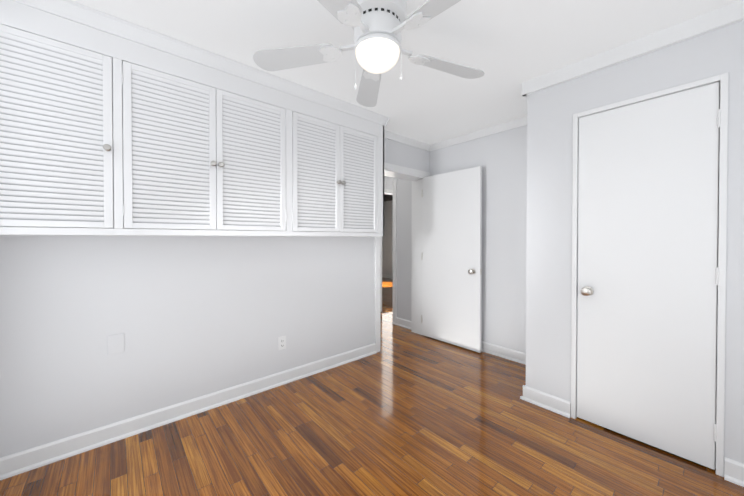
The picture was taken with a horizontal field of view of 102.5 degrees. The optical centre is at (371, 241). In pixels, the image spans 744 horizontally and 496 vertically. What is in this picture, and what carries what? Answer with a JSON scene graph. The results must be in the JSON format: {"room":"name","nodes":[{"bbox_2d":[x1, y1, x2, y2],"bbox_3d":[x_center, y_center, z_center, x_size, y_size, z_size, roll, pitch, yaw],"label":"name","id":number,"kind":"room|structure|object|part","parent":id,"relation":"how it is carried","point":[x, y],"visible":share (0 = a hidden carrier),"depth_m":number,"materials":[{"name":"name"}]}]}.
{"room":"empty bedroom","nodes":[
{"label":"empty bedroom","id":0,"kind":"room"},
{"bbox_2d":[0,138,429,457],"bbox_3d":[-0.687,0.000,2.811,3.620,2.470,0.220,-1,1,-41],"label":"wall","id":1,"kind":"structure","parent":0,"point":[191,317],"depth_m":2.02,"materials":[{"name":"paint"}]},
{"bbox_2d":[0,0,127,235],"bbox_3d":[-1.691,-0.627,1.604,0.531,1.188,0.282,-1,1,-41],"label":"upper cabinet","id":2,"kind":"object","parent":1,"relation":"attached to","point":[110,125],"depth_m":1.52,"materials":[{"name":"white wood"}]},
{"bbox_3d":[-1.610,-0.541,1.502,0.460,0.938,0.021,-1,1,-41],"label":"door","id":3,"kind":"part","parent":2,"relation":"part of","materials":[{"name":"white wood"}]},
{"bbox_3d":[-1.433,-0.505,1.616,0.035,0.035,0.040,-1,1,-41],"label":"door knob","id":4,"kind":"part","parent":2,"relation":"part of","materials":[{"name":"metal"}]},
{"bbox_3d":[-0.908,-1.187,2.256,2.577,0.084,0.312,-1,1,-41],"label":"crown","id":5,"kind":"part","parent":2,"relation":"part of","materials":[{"name":"white wood"}]},
{"bbox_2d":[107,333,123,354],"bbox_3d":[-1.607,0.644,1.872,0.080,0.120,0.007,-1,1,-41],"label":"electrical outlet plate","id":6,"kind":"object","parent":1,"relation":"attached to","point":[115,343],"visible":1,"depth_m":1.87,"materials":[{"name":"paint"}]},
{"bbox_2d":[0,343,375,479],"bbox_3d":[-0.967,1.186,2.416,2.665,0.105,0.029,-1,1,-41],"label":"baseboard","id":7,"kind":"structure","parent":1,"relation":"attached to","point":[14,464],"depth_m":2.00,"materials":[{"name":"white wood"}]},
{"bbox_2d":[124,20,295,235],"bbox_3d":[-1.117,-0.632,2.100,1.064,1.188,0.282,-1,1,-41],"label":"upper cabinet","id":8,"kind":"object","parent":1,"relation":"attached to","point":[210,137],"depth_m":1.94,"materials":[{"name":"white wood"}]},
{"bbox_3d":[-1.222,-0.544,1.837,0.474,0.938,0.021,-1,1,-41],"label":"door","id":9,"kind":"part","parent":8,"relation":"part of","materials":[{"name":"white wood"}]},
{"bbox_3d":[-0.857,-0.547,2.154,0.488,0.938,0.021,-1,1,-41],"label":"door","id":10,"kind":"part","parent":8,"relation":"part of","materials":[{"name":"white wood"}]},
{"bbox_2d":[278,336,285,349],"bbox_3d":[-0.779,0.882,2.590,0.070,0.114,0.008,-1,1,-41],"label":"electrical outlet","id":11,"kind":"object","parent":1,"relation":"attached to","point":[281,342],"visible":1,"depth_m":2.58,"materials":[{"name":"plastic"}]},
{"bbox_2d":[296,84,387,235],"bbox_3d":[-0.362,-0.639,2.754,1.042,1.188,0.282,-1,1,-41],"label":"upper cabinet","id":12,"kind":"object","parent":1,"relation":"attached to","point":[340,144],"depth_m":2.62,"materials":[{"name":"white wood"}]},
{"bbox_3d":[-0.459,-0.551,2.498,0.444,0.938,0.021,-1,1,-41],"label":"door","id":13,"kind":"part","parent":12,"relation":"part of","materials":[{"name":"white wood"}]},
{"bbox_3d":[-0.121,-0.554,2.790,0.442,0.938,0.021,-1,1,-41],"label":"door","id":14,"kind":"part","parent":12,"relation":"part of","materials":[{"name":"white wood"}]},
{"bbox_2d":[375,162,430,352],"bbox_3d":[0.321,0.168,3.684,0.955,2.115,0.252,-1,1,-41],"label":"door frame","id":15,"kind":"structure","parent":1,"relation":"attached to","point":[415,176],"depth_m":3.90,"materials":[{"name":"white wood"}]},
{"bbox_2d":[384,130,429,150],"bbox_3d":[0.357,-1.205,3.536,1.075,0.075,0.030,-1,1,-41],"label":"crown molding","id":16,"kind":"structure","parent":1,"relation":"attached to","point":[404,140],"depth_m":3.57,"materials":[{"name":"white wood"}]},
{"bbox_2d":[0,277,743,495],"bbox_3d":[-0.069,1.264,4.800,7.800,0.100,8.820,-1,1,-41],"label":"floor","id":17,"kind":"structure","parent":0,"point":[405,412],"depth_m":1.79,"materials":[{"name":"brown wood"}]},
{"bbox_2d":[382,200,392,274],"bbox_3d":[1.202,-0.062,8.742,0.100,2.470,3.860,-1,1,-41],"label":"wall","id":18,"kind":"structure","parent":0,"point":[387,253],"depth_m":9.45,"materials":[{"name":"paint"}]},
{"bbox_2d":[382,274,392,278],"bbox_3d":[1.147,1.121,8.720,0.029,0.105,3.880,-1,1,-41],"label":"baseboard","id":19,"kind":"structure","parent":18,"relation":"attached to","point":[387,276],"depth_m":9.48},
{"bbox_2d":[384,176,393,194],"bbox_3d":[-0.434,-0.020,4.696,6.470,2.470,0.120,-1,1,-41],"label":"wall","id":20,"kind":"structure","parent":0,"point":[388,182],"depth_m":5.25,"materials":[{"name":"paint"}]},
{"bbox_2d":[381,189,392,311],"bbox_3d":[0.428,0.150,5.436,0.930,2.115,0.141,-1,1,-41],"label":"door frame","id":21,"kind":"structure","parent":20,"relation":"attached to","point":[388,191],"depth_m":5.12,"materials":[{"name":"white wood"}]},
{"bbox_2d":[71,0,739,200],"bbox_3d":[-0.069,-1.291,4.773,7.800,0.130,8.820,-1,1,-41],"label":"ceiling","id":22,"kind":"structure","parent":0,"point":[508,48],"depth_m":1.81,"materials":[{"name":"paint"}]},
{"bbox_2d":[253,0,484,106],"bbox_3d":[0.068,-0.989,1.483,1.323,0.465,1.274,-1,1,-41],"label":"ceiling fan","id":23,"kind":"object","parent":22,"relation":"hanging from","point":[378,26],"visible":1,"depth_m":1.47,"materials":[{"name":"white plastic"}]},
{"bbox_3d":[0.028,-0.924,1.521,0.228,0.104,0.228,-1,1,-41],"label":"globe","id":24,"kind":"part","parent":23,"relation":"part of","materials":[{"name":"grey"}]},
{"bbox_2d":[394,125,526,352],"bbox_3d":[1.103,-0.009,3.599,0.120,2.470,2.250,-1,1,-41],"label":"wall","id":25,"kind":"structure","parent":0,"point":[500,158],"depth_m":3.23,"materials":[{"name":"paint"}]},
{"bbox_2d":[393,179,396,322],"bbox_3d":[0.376,0.158,4.433,0.141,2.120,0.080,-1,1,-41],"label":"door frame","id":26,"kind":"structure","parent":25,"relation":"attached to","point":[394,250],"depth_m":4.37,"materials":[{"name":"white wood"}]},
{"bbox_2d":[421,166,481,352],"bbox_3d":[0.923,0.199,3.562,0.170,2.032,0.814,-1,1,-41],"label":"entry door","id":27,"kind":"structure","parent":25,"relation":"in","point":[451,256],"depth_m":3.50,"materials":[{"name":"white wood"}]},
{"bbox_3d":[1.150,0.335,3.301,0.170,0.064,0.118,-1,1,-41],"label":"knob","id":28,"kind":"part","parent":27,"relation":"part of","materials":[{"name":"silver metal"}]},
{"bbox_2d":[392,317,525,364],"bbox_3d":[1.014,1.174,3.600,0.029,0.105,2.150,-1,1,-41],"label":"baseboard","id":29,"kind":"structure","parent":25,"relation":"attached to","point":[506,353],"depth_m":3.20,"materials":[{"name":"white wood"}]},
{"bbox_2d":[430,116,526,150],"bbox_3d":[1.014,-1.206,3.575,0.030,0.075,2.150,-1,1,-41],"label":"crown molding","id":30,"kind":"structure","parent":25,"relation":"attached to","point":[512,124],"depth_m":3.33,"materials":[{"name":"white wood"}]},
{"bbox_2d":[526,20,743,463],"bbox_3d":[1.965,0.008,1.984,0.690,2.470,1.520,-1,1,-41],"label":"wall","id":31,"kind":"structure","parent":0,"point":[552,110],"depth_m":2.09,"materials":[{"name":"paint"}]},
{"bbox_2d":[520,385,524,398],"bbox_3d":[1.186,1.187,2.347,0.029,0.105,0.029,-1,1,-41],"label":"baseboard","id":32,"kind":"structure","parent":31,"relation":"attached to","point":[523,392],"depth_m":2.34,"materials":[{"name":"white wood"}]},
{"bbox_2d":[522,82,525,96],"bbox_3d":[1.186,-1.183,2.322,0.028,0.095,0.028,-1,1,-41],"label":"crown molding","id":33,"kind":"structure","parent":31,"relation":"attached to","point":[524,88],"depth_m":2.31,"materials":[{"name":"white wood"}]},
{"bbox_2d":[522,386,570,417],"bbox_3d":[1.291,1.188,2.225,0.029,0.105,0.323,-1,1,-41],"label":"baseboard","id":34,"kind":"structure","parent":31,"relation":"attached to","point":[557,405],"depth_m":2.21,"materials":[{"name":"white wood"}]},
{"bbox_2d":[526,0,743,94],"bbox_3d":[1.684,-1.177,1.748,0.028,0.095,1.548,-1,1,-41],"label":"crown molding","id":35,"kind":"structure","parent":31,"relation":"attached to","point":[722,17],"depth_m":1.78,"materials":[{"name":"white wood"}]},
{"bbox_2d":[577,82,719,469],"bbox_3d":[1.632,0.190,1.826,0.103,2.085,0.644,-1,1,-41],"label":"closet door","id":36,"kind":"structure","parent":31,"relation":"in","point":[647,261],"depth_m":1.79,"materials":[{"name":"white wood"}]},
{"bbox_3d":[1.447,0.338,2.013,0.067,0.064,0.064,-1,1,-41],"label":"knob","id":37,"kind":"part","parent":36,"relation":"part of","materials":[{"name":"silver metal"}]},
{"bbox_2d":[571,73,728,476],"bbox_3d":[1.673,0.180,1.867,0.117,2.128,0.698,-1,1,-41],"label":"door frame","id":38,"kind":"structure","parent":31,"relation":"attached to","point":[722,80],"depth_m":1.59,"materials":[{"name":"white wood"}]},
{"bbox_2d":[724,457,743,486],"bbox_3d":[2.023,1.197,1.379,0.029,0.105,0.510,-1,1,-41],"label":"baseboard","id":39,"kind":"structure","parent":31,"relation":"attached to","point":[733,471],"depth_m":1.55,"materials":[{"name":"white wood"}]}
]}

